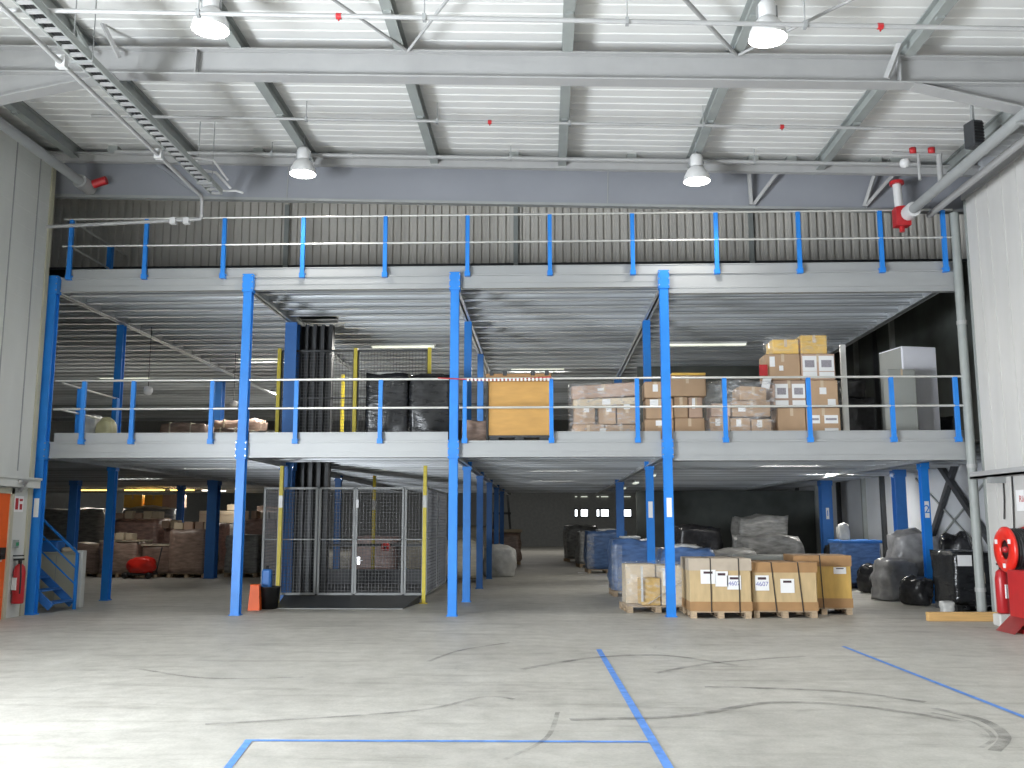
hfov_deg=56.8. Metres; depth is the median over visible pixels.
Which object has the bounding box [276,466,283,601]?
post
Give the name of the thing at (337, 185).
wall
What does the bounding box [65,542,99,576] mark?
pallet
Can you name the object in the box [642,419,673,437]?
carton
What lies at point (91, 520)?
pallet
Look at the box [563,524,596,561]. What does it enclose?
pallet
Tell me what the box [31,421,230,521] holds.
wall
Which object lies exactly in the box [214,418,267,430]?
sacks
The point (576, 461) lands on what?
deck
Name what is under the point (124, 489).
strip light
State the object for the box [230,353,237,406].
round lamp
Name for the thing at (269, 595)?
tub
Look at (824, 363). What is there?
print
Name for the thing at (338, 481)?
column
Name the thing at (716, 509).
wall partition
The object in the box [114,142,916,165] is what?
pipe
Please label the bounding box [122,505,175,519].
pallet
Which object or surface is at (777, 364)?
carton
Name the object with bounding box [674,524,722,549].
pallet
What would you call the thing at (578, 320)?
deck
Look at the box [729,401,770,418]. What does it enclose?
carton
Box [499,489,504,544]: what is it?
column
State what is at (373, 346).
diffuser
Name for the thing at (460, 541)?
pallet
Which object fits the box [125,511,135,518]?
carton
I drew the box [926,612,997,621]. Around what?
timber beam
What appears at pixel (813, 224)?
wall
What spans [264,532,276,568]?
pallet
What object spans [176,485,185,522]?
column
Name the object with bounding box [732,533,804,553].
wrapped bundle
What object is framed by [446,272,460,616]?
column
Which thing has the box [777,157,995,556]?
wall
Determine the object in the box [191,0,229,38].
lamp
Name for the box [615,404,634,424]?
carton
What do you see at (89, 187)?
pipe
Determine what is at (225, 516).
carton
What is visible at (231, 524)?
pallet
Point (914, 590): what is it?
sack
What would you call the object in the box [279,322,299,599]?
column
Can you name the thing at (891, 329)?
stud
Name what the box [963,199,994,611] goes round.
trim
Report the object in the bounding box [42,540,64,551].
crate
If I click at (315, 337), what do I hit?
mast
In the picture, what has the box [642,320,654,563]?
column
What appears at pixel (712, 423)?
carton
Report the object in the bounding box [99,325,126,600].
column
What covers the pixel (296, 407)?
guardrail
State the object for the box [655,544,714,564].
pallet
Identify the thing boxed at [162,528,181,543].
pallet
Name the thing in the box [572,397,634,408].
carton
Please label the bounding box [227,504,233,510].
carton
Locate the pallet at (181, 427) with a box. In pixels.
[160,422,213,432]
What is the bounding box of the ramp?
[276,595,419,608]
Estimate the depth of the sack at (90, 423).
18.93 m
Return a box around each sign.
[14,496,23,511]
[1016,490,1023,510]
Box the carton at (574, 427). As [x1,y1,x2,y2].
[572,425,605,430]
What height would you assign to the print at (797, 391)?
0.132 m
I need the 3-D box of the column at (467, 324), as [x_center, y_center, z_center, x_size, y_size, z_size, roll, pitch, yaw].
[-0.956,1.603,20.220,0.203,5.970,0.207,0,-8,2]
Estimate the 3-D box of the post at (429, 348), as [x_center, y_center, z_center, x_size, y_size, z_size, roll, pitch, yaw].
[-1.794,0.344,20.490,0.160,2.300,0.160,0,-8,2]
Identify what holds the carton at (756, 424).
on the pallet
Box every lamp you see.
[143,327,152,394]
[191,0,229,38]
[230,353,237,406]
[289,135,315,178]
[683,142,710,185]
[748,0,787,48]
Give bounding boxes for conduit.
[0,1,203,228]
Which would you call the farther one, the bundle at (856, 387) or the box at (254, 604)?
the bundle at (856, 387)
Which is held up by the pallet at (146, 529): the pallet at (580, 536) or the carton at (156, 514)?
the carton at (156, 514)
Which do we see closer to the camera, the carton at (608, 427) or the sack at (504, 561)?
the carton at (608, 427)
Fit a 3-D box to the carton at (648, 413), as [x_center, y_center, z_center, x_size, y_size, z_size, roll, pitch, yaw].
[2.875,0.517,18.624,0.533,0.404,0.555,0,-8,2]
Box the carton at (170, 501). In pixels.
[162,495,186,507]
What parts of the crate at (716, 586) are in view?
lid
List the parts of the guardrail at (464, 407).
post, post, rail, rail, post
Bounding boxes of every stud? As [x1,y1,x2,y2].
[814,485,820,553]
[836,482,841,523]
[853,340,868,539]
[871,330,887,557]
[888,320,895,348]
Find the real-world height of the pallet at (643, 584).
0.930 m
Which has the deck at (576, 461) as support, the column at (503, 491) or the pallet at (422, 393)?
the pallet at (422, 393)
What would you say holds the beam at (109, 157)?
attached to the ceiling at (70, 112)
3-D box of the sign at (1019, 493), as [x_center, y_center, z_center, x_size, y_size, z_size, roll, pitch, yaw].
[8.256,1.879,15.291,0.009,0.340,0.420,0,-8,2]
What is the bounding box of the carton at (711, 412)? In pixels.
[707,403,730,418]
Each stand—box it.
[993,613,1009,625]
[996,570,1023,634]
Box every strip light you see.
[81,488,106,490]
[100,378,141,378]
[123,488,165,490]
[169,488,194,490]
[370,343,435,347]
[511,369,558,369]
[670,341,746,345]
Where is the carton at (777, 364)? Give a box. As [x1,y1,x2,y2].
[759,354,800,383]
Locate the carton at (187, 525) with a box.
[184,522,195,528]
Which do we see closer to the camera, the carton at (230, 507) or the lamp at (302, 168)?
the lamp at (302, 168)
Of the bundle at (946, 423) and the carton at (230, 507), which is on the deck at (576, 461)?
the bundle at (946, 423)
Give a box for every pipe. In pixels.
[0,0,1023,31]
[0,116,108,194]
[91,101,963,130]
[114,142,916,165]
[889,107,1023,232]
[926,135,1023,217]
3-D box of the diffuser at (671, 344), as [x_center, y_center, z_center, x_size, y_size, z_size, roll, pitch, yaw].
[4.696,-0.958,23.182,2.040,0.035,0.120,0,-8,2]
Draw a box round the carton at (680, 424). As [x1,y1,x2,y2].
[673,418,704,430]
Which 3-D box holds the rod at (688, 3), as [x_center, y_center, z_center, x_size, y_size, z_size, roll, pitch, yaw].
[1.783,-4.956,11.390,0.060,0.160,4.805,-6,-10,35]
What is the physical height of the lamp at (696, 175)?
0.744 m
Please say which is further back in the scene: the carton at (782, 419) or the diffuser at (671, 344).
the diffuser at (671, 344)
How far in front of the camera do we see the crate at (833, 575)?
17.11 m
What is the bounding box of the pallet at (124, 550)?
[98,540,152,577]
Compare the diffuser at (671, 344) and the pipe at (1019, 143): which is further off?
the diffuser at (671, 344)
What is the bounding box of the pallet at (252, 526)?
[244,518,276,533]
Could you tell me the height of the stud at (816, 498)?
8.500 m
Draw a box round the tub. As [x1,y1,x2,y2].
[261,586,280,608]
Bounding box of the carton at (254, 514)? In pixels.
[251,511,260,518]
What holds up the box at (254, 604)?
on the floor
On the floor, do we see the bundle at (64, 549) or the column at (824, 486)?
the column at (824, 486)
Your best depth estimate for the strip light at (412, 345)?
23.37 m
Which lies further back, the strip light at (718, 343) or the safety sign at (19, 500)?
the strip light at (718, 343)
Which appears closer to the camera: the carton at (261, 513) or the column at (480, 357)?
the column at (480, 357)
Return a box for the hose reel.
[993,527,1023,572]
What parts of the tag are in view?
red panel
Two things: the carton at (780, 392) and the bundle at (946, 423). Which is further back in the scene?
the bundle at (946, 423)
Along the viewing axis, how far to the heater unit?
14.99 m
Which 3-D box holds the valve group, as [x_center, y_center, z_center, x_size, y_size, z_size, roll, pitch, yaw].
[7.024,-3.760,16.360,0.854,0.670,0.180,0,-8,2]
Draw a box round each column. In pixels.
[24,275,61,614]
[66,480,82,549]
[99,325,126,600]
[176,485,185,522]
[203,381,225,578]
[228,274,255,615]
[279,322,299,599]
[333,476,342,568]
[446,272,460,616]
[461,321,471,601]
[475,354,483,588]
[486,480,492,578]
[493,485,498,543]
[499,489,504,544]
[614,379,624,537]
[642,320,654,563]
[658,270,677,616]
[817,480,833,553]
[889,469,907,531]
[916,462,934,603]
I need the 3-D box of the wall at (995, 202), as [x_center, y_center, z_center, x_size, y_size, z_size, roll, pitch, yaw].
[7.937,-1.816,2.514,0.370,7.620,29.000,0,-8,2]
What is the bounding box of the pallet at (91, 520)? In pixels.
[43,507,116,542]
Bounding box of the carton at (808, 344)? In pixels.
[796,335,826,353]
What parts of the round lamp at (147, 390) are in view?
globe, cord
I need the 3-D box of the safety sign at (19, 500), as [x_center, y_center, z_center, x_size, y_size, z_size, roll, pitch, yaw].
[-8.762,2.130,16.804,0.009,0.280,0.300,0,-8,2]
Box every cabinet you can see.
[879,346,940,429]
[883,369,918,429]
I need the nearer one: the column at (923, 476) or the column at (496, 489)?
the column at (923, 476)
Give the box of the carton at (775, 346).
[766,339,798,353]
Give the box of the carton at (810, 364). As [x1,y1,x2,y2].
[800,354,835,380]
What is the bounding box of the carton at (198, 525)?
[195,522,204,528]
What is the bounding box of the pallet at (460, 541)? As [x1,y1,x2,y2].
[446,539,483,582]
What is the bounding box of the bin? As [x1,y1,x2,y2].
[827,539,881,587]
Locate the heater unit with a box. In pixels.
[963,105,984,149]
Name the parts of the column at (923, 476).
number plate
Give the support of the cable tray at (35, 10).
hanging from the ceiling at (70, 112)
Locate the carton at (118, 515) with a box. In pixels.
[115,513,124,518]
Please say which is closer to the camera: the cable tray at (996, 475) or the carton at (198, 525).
the cable tray at (996, 475)
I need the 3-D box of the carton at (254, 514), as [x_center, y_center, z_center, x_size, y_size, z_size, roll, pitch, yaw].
[-8.369,4.274,30.917,0.195,0.252,0.300,-2,-8,11]
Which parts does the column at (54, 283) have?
number plate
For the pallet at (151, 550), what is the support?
on the floor
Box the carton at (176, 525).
[174,523,183,528]
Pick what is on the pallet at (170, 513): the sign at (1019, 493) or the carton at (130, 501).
the carton at (130, 501)
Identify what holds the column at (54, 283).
on the floor
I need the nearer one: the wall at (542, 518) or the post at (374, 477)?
the post at (374, 477)
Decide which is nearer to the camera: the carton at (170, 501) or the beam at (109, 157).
the beam at (109, 157)
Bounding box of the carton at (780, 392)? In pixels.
[766,380,805,410]
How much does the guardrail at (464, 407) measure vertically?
1.201 m
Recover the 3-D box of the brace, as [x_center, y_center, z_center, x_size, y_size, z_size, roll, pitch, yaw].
[10.171,3.261,21.367,0.125,3.092,5.993,0,-8,2]
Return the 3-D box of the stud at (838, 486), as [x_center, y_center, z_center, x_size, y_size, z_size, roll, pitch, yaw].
[10.513,1.856,30.707,0.120,8.500,0.120,0,-8,2]
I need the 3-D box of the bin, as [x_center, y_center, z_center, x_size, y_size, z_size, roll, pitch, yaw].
[8.815,4.609,24.297,1.040,1.200,1.080,0,-8,-1]
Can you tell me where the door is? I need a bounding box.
[0,487,14,619]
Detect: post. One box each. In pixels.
[275,348,281,431]
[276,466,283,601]
[340,375,344,431]
[352,348,357,431]
[371,476,375,568]
[419,466,427,603]
[428,347,431,373]
[839,344,849,429]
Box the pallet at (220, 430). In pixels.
[214,427,249,432]
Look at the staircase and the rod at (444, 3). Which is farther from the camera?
the staircase
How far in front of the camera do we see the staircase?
18.15 m
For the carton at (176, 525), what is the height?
0.201 m
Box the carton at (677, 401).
[673,397,687,418]
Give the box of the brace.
[915,466,986,543]
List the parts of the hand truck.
handle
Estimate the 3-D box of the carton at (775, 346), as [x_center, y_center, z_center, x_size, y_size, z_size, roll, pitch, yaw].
[5.366,-0.695,18.796,0.513,0.294,0.552,0,-8,2]
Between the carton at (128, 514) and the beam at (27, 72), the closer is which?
the beam at (27, 72)
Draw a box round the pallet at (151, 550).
[141,544,178,576]
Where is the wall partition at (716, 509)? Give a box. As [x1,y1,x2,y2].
[636,366,816,553]
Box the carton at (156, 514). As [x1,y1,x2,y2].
[153,511,163,518]
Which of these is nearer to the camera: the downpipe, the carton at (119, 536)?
the downpipe
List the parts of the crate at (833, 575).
lid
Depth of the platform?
23.37 m
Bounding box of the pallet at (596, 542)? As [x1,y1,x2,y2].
[583,529,626,572]
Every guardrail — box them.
[53,379,238,444]
[60,382,118,432]
[62,209,952,279]
[73,222,127,268]
[248,378,448,443]
[459,377,660,442]
[671,375,963,442]
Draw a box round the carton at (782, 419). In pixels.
[771,408,805,430]
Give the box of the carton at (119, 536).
[115,533,125,539]
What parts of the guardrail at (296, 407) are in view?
post, rail, rail, post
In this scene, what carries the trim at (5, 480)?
attached to the wall at (27, 182)
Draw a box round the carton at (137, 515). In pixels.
[135,513,143,518]
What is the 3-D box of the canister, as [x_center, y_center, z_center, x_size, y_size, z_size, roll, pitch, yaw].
[-4.752,3.899,18.326,0.180,0.740,0.160,0,-8,2]
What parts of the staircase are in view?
handrail, newel post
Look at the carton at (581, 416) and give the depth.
18.34 m
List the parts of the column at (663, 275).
number plate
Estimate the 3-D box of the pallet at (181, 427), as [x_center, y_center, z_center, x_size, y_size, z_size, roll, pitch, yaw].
[-8.173,1.490,23.831,1.187,0.999,0.886,0,-8,2]
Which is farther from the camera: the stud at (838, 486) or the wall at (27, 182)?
the stud at (838, 486)
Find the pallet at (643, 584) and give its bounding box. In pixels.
[619,563,682,612]
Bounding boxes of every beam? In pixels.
[0,18,1023,114]
[48,146,980,176]
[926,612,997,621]
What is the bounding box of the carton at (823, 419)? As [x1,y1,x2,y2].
[805,408,840,430]
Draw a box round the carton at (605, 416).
[597,408,615,425]
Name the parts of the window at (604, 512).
pane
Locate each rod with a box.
[332,0,407,52]
[407,0,448,52]
[683,0,737,57]
[738,0,853,56]
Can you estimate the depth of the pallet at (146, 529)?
30.80 m
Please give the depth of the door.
16.29 m
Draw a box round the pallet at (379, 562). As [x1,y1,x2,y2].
[350,535,400,568]
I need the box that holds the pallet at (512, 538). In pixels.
[492,529,521,564]
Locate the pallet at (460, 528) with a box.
[458,525,485,548]
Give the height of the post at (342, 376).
2.300 m
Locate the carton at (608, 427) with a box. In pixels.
[604,425,635,430]
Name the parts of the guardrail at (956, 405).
post, post, rail, rail, post, post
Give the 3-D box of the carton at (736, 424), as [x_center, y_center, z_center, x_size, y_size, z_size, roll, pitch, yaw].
[4.418,0.888,18.496,0.383,0.394,0.555,0,-8,2]
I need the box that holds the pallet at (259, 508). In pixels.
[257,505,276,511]
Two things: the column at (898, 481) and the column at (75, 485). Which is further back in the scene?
the column at (75, 485)
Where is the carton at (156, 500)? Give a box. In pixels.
[144,495,162,506]
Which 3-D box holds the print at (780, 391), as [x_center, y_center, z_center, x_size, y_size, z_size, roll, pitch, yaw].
[5.228,0.140,18.345,0.170,0.132,0.002,0,-8,2]
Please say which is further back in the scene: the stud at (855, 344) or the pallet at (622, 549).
the stud at (855, 344)
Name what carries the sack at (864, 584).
on the floor
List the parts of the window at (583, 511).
pane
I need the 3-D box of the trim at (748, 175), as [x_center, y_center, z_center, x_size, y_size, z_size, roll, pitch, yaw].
[4.466,-3.751,17.773,0.079,0.756,0.230,-4,-9,25]
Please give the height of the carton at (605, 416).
0.349 m
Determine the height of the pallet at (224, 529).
1.654 m
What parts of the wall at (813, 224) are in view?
wall post, wall post, wall post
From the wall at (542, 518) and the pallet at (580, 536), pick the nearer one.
the pallet at (580, 536)
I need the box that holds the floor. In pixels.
[0,546,1023,767]
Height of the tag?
0.480 m
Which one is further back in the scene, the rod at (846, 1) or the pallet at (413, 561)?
the pallet at (413, 561)
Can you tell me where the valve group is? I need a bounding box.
[891,147,942,180]
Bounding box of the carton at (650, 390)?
[642,382,660,400]
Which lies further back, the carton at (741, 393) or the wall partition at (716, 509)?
the wall partition at (716, 509)
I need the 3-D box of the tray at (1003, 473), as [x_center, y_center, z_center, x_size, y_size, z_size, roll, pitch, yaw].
[8.149,1.417,15.307,0.220,0.120,2.850,0,-8,2]
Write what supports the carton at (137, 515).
on the pallet at (146, 529)
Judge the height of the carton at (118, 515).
0.177 m
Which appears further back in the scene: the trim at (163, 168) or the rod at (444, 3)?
the trim at (163, 168)
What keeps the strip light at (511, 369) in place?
attached to the deck at (578, 320)
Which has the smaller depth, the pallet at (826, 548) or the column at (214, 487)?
the pallet at (826, 548)
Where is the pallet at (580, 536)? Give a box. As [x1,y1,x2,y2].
[575,530,587,567]
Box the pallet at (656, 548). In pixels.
[655,547,701,557]
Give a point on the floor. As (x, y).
(543, 667)
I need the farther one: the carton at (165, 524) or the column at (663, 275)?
the carton at (165, 524)
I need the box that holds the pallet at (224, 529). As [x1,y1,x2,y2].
[217,523,229,573]
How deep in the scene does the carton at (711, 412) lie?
18.31 m
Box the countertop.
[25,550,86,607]
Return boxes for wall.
[0,129,56,617]
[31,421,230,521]
[49,199,966,271]
[54,163,970,213]
[231,420,636,545]
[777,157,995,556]
[834,263,979,439]
[961,145,1023,611]
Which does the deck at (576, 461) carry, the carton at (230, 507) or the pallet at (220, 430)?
the pallet at (220, 430)
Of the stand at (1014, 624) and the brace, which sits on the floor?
the stand at (1014, 624)
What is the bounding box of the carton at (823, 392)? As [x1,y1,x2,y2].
[805,380,837,407]
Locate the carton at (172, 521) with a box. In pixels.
[170,520,181,527]
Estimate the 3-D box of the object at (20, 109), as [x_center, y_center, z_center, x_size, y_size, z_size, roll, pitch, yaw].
[-8.888,-6.626,2.923,0.150,0.260,31.250,0,-8,2]
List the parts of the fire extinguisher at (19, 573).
valve handle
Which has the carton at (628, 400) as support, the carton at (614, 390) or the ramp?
the carton at (614, 390)
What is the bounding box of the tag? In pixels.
[759,365,771,388]
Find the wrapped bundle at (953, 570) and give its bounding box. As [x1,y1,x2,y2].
[929,549,991,611]
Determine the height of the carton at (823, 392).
0.534 m
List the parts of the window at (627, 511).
pane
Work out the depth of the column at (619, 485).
27.89 m
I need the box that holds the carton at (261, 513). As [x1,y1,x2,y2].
[260,512,269,518]
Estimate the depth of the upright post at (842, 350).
18.66 m
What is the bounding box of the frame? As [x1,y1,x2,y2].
[492,493,510,528]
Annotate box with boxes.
[248,584,261,610]
[381,543,389,550]
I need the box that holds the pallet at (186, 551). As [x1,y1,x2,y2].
[167,529,218,577]
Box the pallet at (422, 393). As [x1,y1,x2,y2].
[409,373,449,439]
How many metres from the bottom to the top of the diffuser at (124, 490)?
0.035 m
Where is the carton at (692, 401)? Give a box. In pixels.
[688,397,702,417]
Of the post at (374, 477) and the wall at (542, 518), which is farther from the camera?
the wall at (542, 518)
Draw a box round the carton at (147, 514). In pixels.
[143,511,152,518]
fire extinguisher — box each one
[11,555,25,603]
[995,563,1009,613]
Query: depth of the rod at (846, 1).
12.23 m
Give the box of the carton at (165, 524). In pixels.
[162,521,170,527]
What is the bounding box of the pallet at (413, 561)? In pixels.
[403,540,434,568]
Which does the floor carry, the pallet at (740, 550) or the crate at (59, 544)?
the pallet at (740, 550)
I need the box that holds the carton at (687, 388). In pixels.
[670,375,705,398]
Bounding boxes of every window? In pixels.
[574,496,577,516]
[580,496,587,516]
[596,496,599,516]
[600,496,608,516]
[624,496,631,516]
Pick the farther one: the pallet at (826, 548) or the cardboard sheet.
the pallet at (826, 548)
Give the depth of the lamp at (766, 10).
11.69 m
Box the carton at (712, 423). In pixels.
[705,417,729,430]
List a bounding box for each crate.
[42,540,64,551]
[680,556,752,618]
[733,554,782,559]
[751,560,818,617]
[783,553,852,614]
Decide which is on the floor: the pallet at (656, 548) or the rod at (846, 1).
the pallet at (656, 548)
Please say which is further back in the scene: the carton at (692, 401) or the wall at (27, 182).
the carton at (692, 401)
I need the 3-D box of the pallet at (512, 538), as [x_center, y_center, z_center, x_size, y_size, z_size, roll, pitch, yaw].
[-0.434,6.451,37.497,1.665,1.370,1.075,0,-8,-3]
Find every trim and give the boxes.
[0,475,42,491]
[155,164,198,196]
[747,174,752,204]
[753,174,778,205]
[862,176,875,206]
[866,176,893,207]
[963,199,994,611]
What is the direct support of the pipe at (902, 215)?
attached to the wall at (995, 202)
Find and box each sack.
[84,415,102,432]
[95,417,116,432]
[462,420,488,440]
[483,544,516,576]
[856,563,872,592]
[870,557,917,600]
[885,527,938,576]
[899,574,933,605]
[938,531,972,549]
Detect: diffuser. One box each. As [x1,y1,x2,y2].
[124,490,164,490]
[372,345,433,347]
[670,343,745,345]
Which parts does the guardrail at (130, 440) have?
post, post, rail, rail, post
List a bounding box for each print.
[777,388,785,394]
[794,388,802,394]
[805,360,814,366]
[821,360,831,366]
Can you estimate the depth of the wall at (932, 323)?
22.83 m
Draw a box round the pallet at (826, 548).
[824,544,829,553]
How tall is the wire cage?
2.234 m
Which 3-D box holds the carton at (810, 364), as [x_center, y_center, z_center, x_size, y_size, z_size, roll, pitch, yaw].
[5.964,-0.300,18.664,0.653,0.514,0.557,0,-8,2]
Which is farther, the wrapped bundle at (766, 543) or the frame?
the frame
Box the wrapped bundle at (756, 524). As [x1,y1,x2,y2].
[731,514,787,543]
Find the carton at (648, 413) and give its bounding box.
[643,399,673,420]
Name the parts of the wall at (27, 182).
corner trim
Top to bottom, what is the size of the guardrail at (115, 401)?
1.120 m
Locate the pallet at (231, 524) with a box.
[225,523,233,534]
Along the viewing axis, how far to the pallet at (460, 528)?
32.71 m
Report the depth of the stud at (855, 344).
28.05 m
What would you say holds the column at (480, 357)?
on the floor
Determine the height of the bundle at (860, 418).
1.092 m
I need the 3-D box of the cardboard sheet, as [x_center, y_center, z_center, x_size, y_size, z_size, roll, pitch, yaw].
[3.444,-0.164,18.661,0.660,0.050,0.440,0,-8,-1]
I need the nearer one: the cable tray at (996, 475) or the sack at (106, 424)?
the cable tray at (996, 475)
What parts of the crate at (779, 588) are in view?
lid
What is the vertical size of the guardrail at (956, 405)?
1.201 m
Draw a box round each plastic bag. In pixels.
[836,522,849,539]
[939,601,954,611]
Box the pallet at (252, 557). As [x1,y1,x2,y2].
[224,534,261,576]
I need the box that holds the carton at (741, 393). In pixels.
[732,386,765,400]
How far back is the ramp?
18.89 m
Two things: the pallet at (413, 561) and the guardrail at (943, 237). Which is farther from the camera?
the pallet at (413, 561)
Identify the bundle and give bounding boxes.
[61,547,75,551]
[126,556,156,572]
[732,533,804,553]
[837,379,865,399]
[837,397,877,429]
[940,416,952,429]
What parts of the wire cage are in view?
frame, frame, frame, frame, frame, frame, frame, frame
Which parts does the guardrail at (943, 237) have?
post, post, post, post, post, post, rail, rail, post, post, post, post, post, post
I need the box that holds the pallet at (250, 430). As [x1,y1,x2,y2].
[248,430,274,440]
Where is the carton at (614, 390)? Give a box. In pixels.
[571,382,634,401]
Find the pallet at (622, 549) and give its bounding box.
[607,536,646,596]
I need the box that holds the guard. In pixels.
[279,349,427,431]
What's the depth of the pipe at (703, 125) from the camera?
15.59 m
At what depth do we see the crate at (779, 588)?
16.52 m
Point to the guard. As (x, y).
(377, 350)
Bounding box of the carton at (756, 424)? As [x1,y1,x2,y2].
[750,419,771,430]
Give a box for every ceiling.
[0,0,1023,165]
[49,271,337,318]
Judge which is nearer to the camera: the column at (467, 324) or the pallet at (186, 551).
the column at (467, 324)
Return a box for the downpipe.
[949,212,986,611]
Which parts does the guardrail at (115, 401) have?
post, rail, rail, post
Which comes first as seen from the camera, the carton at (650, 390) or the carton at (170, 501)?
the carton at (650, 390)
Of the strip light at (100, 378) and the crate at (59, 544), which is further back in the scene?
the strip light at (100, 378)
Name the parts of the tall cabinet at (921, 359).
panel, door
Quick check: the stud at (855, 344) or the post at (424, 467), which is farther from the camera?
the stud at (855, 344)
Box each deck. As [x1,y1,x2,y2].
[33,430,981,494]
[38,261,954,422]
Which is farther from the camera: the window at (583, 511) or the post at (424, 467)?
the window at (583, 511)
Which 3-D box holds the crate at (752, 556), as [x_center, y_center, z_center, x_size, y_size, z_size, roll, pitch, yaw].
[5.267,3.895,18.712,1.560,1.000,1.060,0,-8,2]
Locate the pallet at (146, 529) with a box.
[115,518,171,543]
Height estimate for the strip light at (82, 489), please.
0.115 m
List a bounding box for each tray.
[12,0,243,194]
[969,466,1023,478]
[969,466,1023,527]
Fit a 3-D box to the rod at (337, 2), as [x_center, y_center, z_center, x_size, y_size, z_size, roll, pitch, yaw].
[-2.744,-5.092,11.569,0.044,0.164,4.668,-5,-10,32]
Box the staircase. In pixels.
[26,519,79,610]
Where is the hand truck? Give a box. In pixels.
[121,547,162,578]
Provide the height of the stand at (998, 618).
0.190 m
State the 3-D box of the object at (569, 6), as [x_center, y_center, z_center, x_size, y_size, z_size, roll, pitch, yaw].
[0.406,-6.396,2.563,0.150,0.260,31.250,0,-8,2]
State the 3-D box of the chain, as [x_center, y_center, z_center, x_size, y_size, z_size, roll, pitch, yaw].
[-0.321,-0.095,17.276,2.071,0.080,0.050,0,-8,2]
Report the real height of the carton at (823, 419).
0.594 m
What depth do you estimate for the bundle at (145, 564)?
27.85 m
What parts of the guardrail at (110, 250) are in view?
rail, post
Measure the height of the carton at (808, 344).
0.374 m
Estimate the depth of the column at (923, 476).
19.67 m
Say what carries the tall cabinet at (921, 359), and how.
on the deck at (576, 461)
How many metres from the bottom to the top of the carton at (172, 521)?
0.250 m
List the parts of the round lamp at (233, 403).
globe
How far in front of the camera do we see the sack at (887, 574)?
19.96 m
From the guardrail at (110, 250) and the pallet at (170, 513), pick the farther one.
the pallet at (170, 513)
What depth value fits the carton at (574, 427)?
18.28 m
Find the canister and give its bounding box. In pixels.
[261,566,272,586]
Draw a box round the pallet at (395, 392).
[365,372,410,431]
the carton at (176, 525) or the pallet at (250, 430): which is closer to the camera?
the pallet at (250, 430)
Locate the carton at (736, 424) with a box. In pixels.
[730,418,750,430]
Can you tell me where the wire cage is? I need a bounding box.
[261,487,446,594]
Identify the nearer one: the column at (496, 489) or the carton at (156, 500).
the column at (496, 489)
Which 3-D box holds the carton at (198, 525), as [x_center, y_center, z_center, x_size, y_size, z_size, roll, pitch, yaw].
[-9.473,4.307,28.777,0.242,0.229,0.300,1,-8,-4]
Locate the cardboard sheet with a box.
[670,373,705,374]
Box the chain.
[438,376,550,380]
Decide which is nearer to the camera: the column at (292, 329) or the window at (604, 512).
the column at (292, 329)
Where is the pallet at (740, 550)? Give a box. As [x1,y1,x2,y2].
[713,547,755,555]
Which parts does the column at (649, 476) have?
number plate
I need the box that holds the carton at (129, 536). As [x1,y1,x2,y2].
[126,533,136,539]
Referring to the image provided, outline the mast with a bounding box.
[292,325,334,594]
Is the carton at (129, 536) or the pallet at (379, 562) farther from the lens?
the pallet at (379, 562)
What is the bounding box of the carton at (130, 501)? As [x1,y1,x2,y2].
[123,495,144,507]
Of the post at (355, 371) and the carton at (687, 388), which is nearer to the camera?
the carton at (687, 388)
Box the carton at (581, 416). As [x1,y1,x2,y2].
[573,408,594,424]
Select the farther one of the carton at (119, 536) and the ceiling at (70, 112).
the carton at (119, 536)
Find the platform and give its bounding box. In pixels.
[328,544,434,597]
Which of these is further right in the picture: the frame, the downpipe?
the downpipe
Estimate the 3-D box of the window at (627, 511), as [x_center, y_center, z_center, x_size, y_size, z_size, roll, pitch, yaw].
[7.891,8.455,65.167,0.670,1.440,0.120,0,-8,2]
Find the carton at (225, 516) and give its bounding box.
[199,511,248,522]
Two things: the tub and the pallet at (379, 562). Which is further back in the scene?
the pallet at (379, 562)
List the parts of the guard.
frame, frame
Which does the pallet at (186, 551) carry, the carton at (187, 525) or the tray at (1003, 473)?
the carton at (187, 525)
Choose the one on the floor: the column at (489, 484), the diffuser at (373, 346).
the column at (489, 484)
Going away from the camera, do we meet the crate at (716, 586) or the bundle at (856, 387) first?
the crate at (716, 586)
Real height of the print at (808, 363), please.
0.141 m
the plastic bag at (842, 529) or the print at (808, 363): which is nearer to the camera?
the print at (808, 363)

